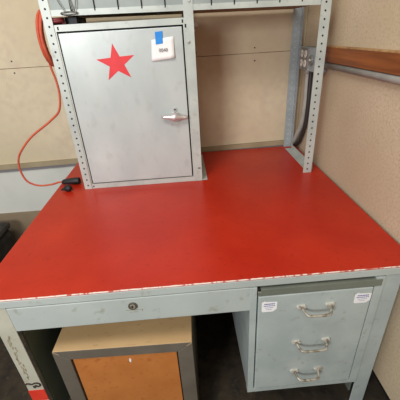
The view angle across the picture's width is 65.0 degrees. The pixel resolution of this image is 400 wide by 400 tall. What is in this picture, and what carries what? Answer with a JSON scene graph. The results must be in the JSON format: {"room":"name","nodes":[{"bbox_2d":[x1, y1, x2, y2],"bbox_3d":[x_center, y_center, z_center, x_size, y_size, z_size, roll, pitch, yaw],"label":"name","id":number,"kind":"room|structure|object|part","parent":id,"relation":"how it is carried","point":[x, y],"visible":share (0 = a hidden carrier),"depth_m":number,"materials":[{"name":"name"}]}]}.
{"room":"workshop","nodes":[
{"label":"workshop","id":0,"kind":"room"},
{"bbox_2d":[0,0,307,212],"bbox_3d":[-1.093,-0.929,1.391,3.254,2.254,0.022,-4,28,-2],"label":"wall","id":1,"kind":"structure","parent":0,"point":[243,57],"depth_m":1.63,"materials":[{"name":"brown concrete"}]},
{"bbox_2d":[0,210,40,242],"bbox_3d":[-0.884,0.223,2.080,3.534,0.446,0.170,-4,28,-2],"label":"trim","id":2,"kind":"structure","parent":1,"relation":"attached to","point":[19,222],"depth_m":1.92,"materials":[{"name":"beige wood"}]},
{"bbox_2d":[0,140,295,172],"bbox_3d":[-1.057,-0.181,1.773,3.233,0.099,0.012,-4,28,-2],"label":"trim","id":3,"kind":"structure","parent":1,"relation":"attached to","point":[276,143],"depth_m":1.78,"materials":[{"name":"grey"}]},
{"bbox_2d":[0,312,387,399],"bbox_3d":[-0.704,1.413,0.357,3.600,0.050,4.600,-4,28,-2],"label":"floor","id":4,"kind":"structure","parent":0,"point":[220,367],"depth_m":1.41,"materials":[{"name":"black concrete"}]},
{"bbox_2d":[0,222,15,308],"bbox_3d":[-1.316,0.402,1.747,0.475,0.491,0.375,-4,28,-2],"label":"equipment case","id":5,"kind":"object","parent":4,"relation":"on","point":[7,242],"visible":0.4,"depth_m":1.78,"materials":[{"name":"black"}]},
{"bbox_3d":[-1.326,0.240,1.669,0.475,0.040,0.360,-4,28,-2],"label":"lid","id":6,"kind":"part","parent":5,"relation":"part of","materials":[{"name":"black plastic"}]},
{"bbox_2d":[52,315,198,399],"bbox_3d":[-0.240,0.571,1.300,0.439,0.497,0.460,-4,28,-1],"label":"base cabinet","id":7,"kind":"object","parent":4,"relation":"on","point":[150,359],"visible":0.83,"depth_m":1.04,"materials":[{"name":"brown wood"}]},
{"bbox_3d":[-0.253,0.360,1.188,0.437,0.018,0.459,-4,28,-1],"label":"panel","id":8,"kind":"part","parent":7,"relation":"part of","materials":[{"name":"brown wood"}]},
{"bbox_3d":[-0.229,0.685,1.111,0.332,0.432,0.012,-4,28,-1],"label":"panel","id":9,"kind":"part","parent":7,"relation":"part of","materials":[{"name":"orange wood"}]},
{"bbox_3d":[-0.029,0.558,1.320,0.016,0.479,0.430,-4,28,-1],"label":"panel","id":10,"kind":"part","parent":7,"relation":"part of","materials":[{"name":"grey metal"}]},
{"bbox_2d":[0,145,399,399],"bbox_3d":[-0.013,0.320,1.474,1.230,0.751,1.098,-4,28,-2],"label":"desk","id":11,"kind":"object","parent":4,"relation":"on","point":[309,281],"visible":0.97,"depth_m":0.99,"materials":[{"name":"red laminate"}]},
{"bbox_3d":[-0.534,0.600,1.042,0.050,0.722,0.054,-4,28,-2],"label":"leg","id":12,"kind":"part","parent":11,"relation":"part of","materials":[{"name":"metal"}]},
{"bbox_3d":[-0.571,0.332,1.460,0.007,0.642,0.937,-4,28,-2],"label":"panel","id":13,"kind":"part","parent":11,"relation":"part of","materials":[{"name":"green metal"}]},
{"bbox_2d":[61,185,71,191],"bbox_3d":[-0.600,-0.052,1.408,0.050,0.029,0.032,-4,28,-2],"label":"plug adapter","id":14,"kind":"object","parent":11,"relation":"on","point":[68,188],"visible":1,"depth_m":1.40,"materials":[{"name":"black plastic"}]},
{"bbox_2d":[54,17,194,187],"bbox_3d":[-0.283,-0.425,1.412,0.465,0.650,0.375,-4,28,-2],"label":"cabinet","id":15,"kind":"object","parent":11,"relation":"on","point":[132,110],"visible":1,"depth_m":1.26,"materials":[{"name":"grey metal"}]},
{"bbox_2d":[52,17,64,24],"bbox_3d":[-0.520,-0.647,1.137,0.059,0.023,0.039,-4,28,-2],"label":"coiled cable","id":16,"kind":"object","parent":15,"relation":"on","point":[60,20],"visible":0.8,"depth_m":1.12,"materials":[{"name":"red plastic"}]},
{"bbox_2d":[53,16,86,25],"bbox_3d":[-0.509,-0.692,1.218,0.101,0.026,0.140,-4,28,-2],"label":"box","id":17,"kind":"object","parent":15,"relation":"on","point":[68,20],"visible":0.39,"depth_m":1.16,"materials":[{"name":"black plastic"}]},
{"bbox_2d":[151,31,174,60],"bbox_3d":[-0.141,-0.572,1.168,0.090,0.100,0.008,-4,28,-1],"label":"paper tag","id":18,"kind":"object","parent":15,"relation":"attached to","point":[162,48],"visible":1,"depth_m":1.17,"materials":[{"name":"white paper"}]},
{"bbox_3d":[-0.104,-0.345,1.277,0.107,0.054,0.038,-4,28,-2],"label":"handle","id":19,"kind":"part","parent":15,"relation":"part of","materials":[{"name":"silver metal"}]},
{"bbox_3d":[-0.204,0.203,1.078,0.668,0.088,0.452,-4,28,-2],"label":"drawer","id":20,"kind":"part","parent":11,"relation":"part of","materials":[{"name":"metal"}]},
{"bbox_2d":[38,0,331,188],"bbox_3d":[-0.029,-0.576,1.391,1.070,0.910,0.385,-4,28,-2],"label":"frame","id":21,"kind":"object","parent":11,"relation":"on","point":[85,8],"visible":0.84,"depth_m":1.23,"materials":[{"name":"grey metal"}]},
{"bbox_2d":[17,9,80,186],"bbox_3d":[-0.710,-0.400,1.359,0.300,0.726,0.146,-4,28,-2],"label":"extension cord","id":22,"kind":"object","parent":21,"relation":"hanging from","point":[38,21],"visible":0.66,"depth_m":1.30,"materials":[{"name":"orange rubber"}]},
{"bbox_3d":[-0.530,-0.458,1.226,0.032,0.910,0.034,-4,28,-2],"label":"post","id":23,"kind":"part","parent":21,"relation":"part of","materials":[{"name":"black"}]},
{"bbox_2d":[57,0,77,15],"bbox_3d":[-0.465,-0.681,1.087,0.076,0.074,0.012,-4,28,-2],"label":"wire hanger","id":24,"kind":"object","parent":21,"relation":"hanging from","point":[74,12],"visible":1,"depth_m":1.10,"materials":[{"name":"grey metal"}]},
{"bbox_3d":[-0.045,-0.799,1.276,0.990,0.082,0.372,-4,28,-2],"label":"shelf","id":25,"kind":"part","parent":21,"relation":"part of","materials":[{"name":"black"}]},
{"bbox_3d":[-0.023,-0.494,1.235,0.026,0.910,0.049,21,37,38],"label":"post","id":26,"kind":"part","parent":21,"relation":"part of","materials":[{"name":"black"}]},
{"bbox_3d":[0.012,-0.182,1.589,0.024,0.024,0.337,-4,28,-2],"label":"rail","id":27,"kind":"part","parent":21,"relation":"part of","materials":[{"name":"grey metal"}]},
{"bbox_3d":[0.472,-0.699,1.562,0.040,0.910,0.034,-4,28,-2],"label":"post","id":28,"kind":"part","parent":21,"relation":"part of","materials":[{"name":"grey metal"}]},
{"bbox_3d":[0.504,-0.227,1.619,0.038,0.021,0.305,-4,28,-2],"label":"rail","id":29,"kind":"part","parent":21,"relation":"part of","materials":[{"name":"grey metal"}]},
{"bbox_3d":[0.471,-0.536,1.258,0.038,0.910,0.034,-4,28,-2],"label":"post","id":30,"kind":"part","parent":21,"relation":"part of","materials":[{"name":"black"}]},
{"bbox_3d":[0.355,0.575,1.034,0.109,0.018,0.038,-4,28,-2],"label":"handle","id":31,"kind":"part","parent":11,"relation":"part of","materials":[{"name":"silver metal"}]},
{"bbox_3d":[0.347,0.448,0.966,0.123,0.018,0.037,-4,28,-2],"label":"handle","id":32,"kind":"part","parent":11,"relation":"part of","materials":[{"name":"silver metal"}]},
{"bbox_3d":[0.340,0.444,0.994,0.330,0.428,0.019,-4,28,-2],"label":"drawer","id":33,"kind":"part","parent":11,"relation":"part of","materials":[{"name":"metal"}]},
{"bbox_3d":[0.336,0.315,0.894,0.113,0.018,0.038,-4,28,-2],"label":"handle","id":34,"kind":"part","parent":11,"relation":"part of","materials":[{"name":"silver metal"}]},
{"bbox_3d":[0.537,0.246,1.496,0.007,0.642,0.937,-4,28,-2],"label":"panel","id":35,"kind":"part","parent":11,"relation":"part of","materials":[{"name":"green metal"}]},
{"bbox_3d":[0.566,0.514,1.076,0.051,0.722,0.054,-4,28,-2],"label":"leg","id":36,"kind":"part","parent":11,"relation":"part of","materials":[{"name":"metal"}]},
{"bbox_2d":[296,0,399,399],"bbox_3d":[0.632,-0.171,0.036,0.020,2.500,3.342,-4,28,-2],"label":"wall","id":37,"kind":"structure","parent":0,"point":[357,144],"depth_m":1.10,"materials":[{"name":"beige paint"}]},
{"bbox_2d":[290,70,308,144],"bbox_3d":[0.519,-0.470,1.641,0.031,0.416,0.129,-9,28,-9],"label":"conduit","id":38,"kind":"object","parent":37,"relation":"attached to","point":[300,126],"visible":0.76,"depth_m":1.59,"materials":[{"name":"grey metal"}]},
{"bbox_2d":[299,46,326,72],"bbox_3d":[0.508,-0.644,1.434,0.064,0.098,0.215,-4,28,-2],"label":"outlet box","id":39,"kind":"object","parent":37,"relation":"attached to","point":[307,53],"visible":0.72,"depth_m":1.43,"materials":[{"name":"metal"}]},
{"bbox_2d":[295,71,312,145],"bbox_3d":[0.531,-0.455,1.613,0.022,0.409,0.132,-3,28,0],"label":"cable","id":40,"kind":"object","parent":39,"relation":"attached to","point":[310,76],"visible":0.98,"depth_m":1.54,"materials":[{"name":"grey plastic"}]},
{"bbox_2d":[324,62,399,84],"bbox_3d":[0.574,-0.298,0.806,0.025,0.048,1.226,-4,28,-2],"label":"pipe","id":41,"kind":"object","parent":37,"relation":"attached to","point":[385,77],"visible":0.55,"depth_m":1.04,"materials":[{"name":"grey metal"}]},
{"bbox_2d":[325,45,399,75],"bbox_3d":[0.575,-0.322,0.764,0.022,0.061,1.274,-4,28,-2],"label":"wooden board","id":42,"kind":"object","parent":37,"relation":"attached to","point":[379,60],"visible":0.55,"depth_m":1.03,"materials":[{"name":"brown wood"}]},
{"bbox_2d":[372,369,389,399],"bbox_3d":[0.894,0.986,0.645,0.200,0.260,3.301,-4,28,-2],"label":"trim","id":43,"kind":"structure","parent":37,"relation":"attached to","point":[373,372],"depth_m":1.31,"materials":[{"name":"black"}]}
]}

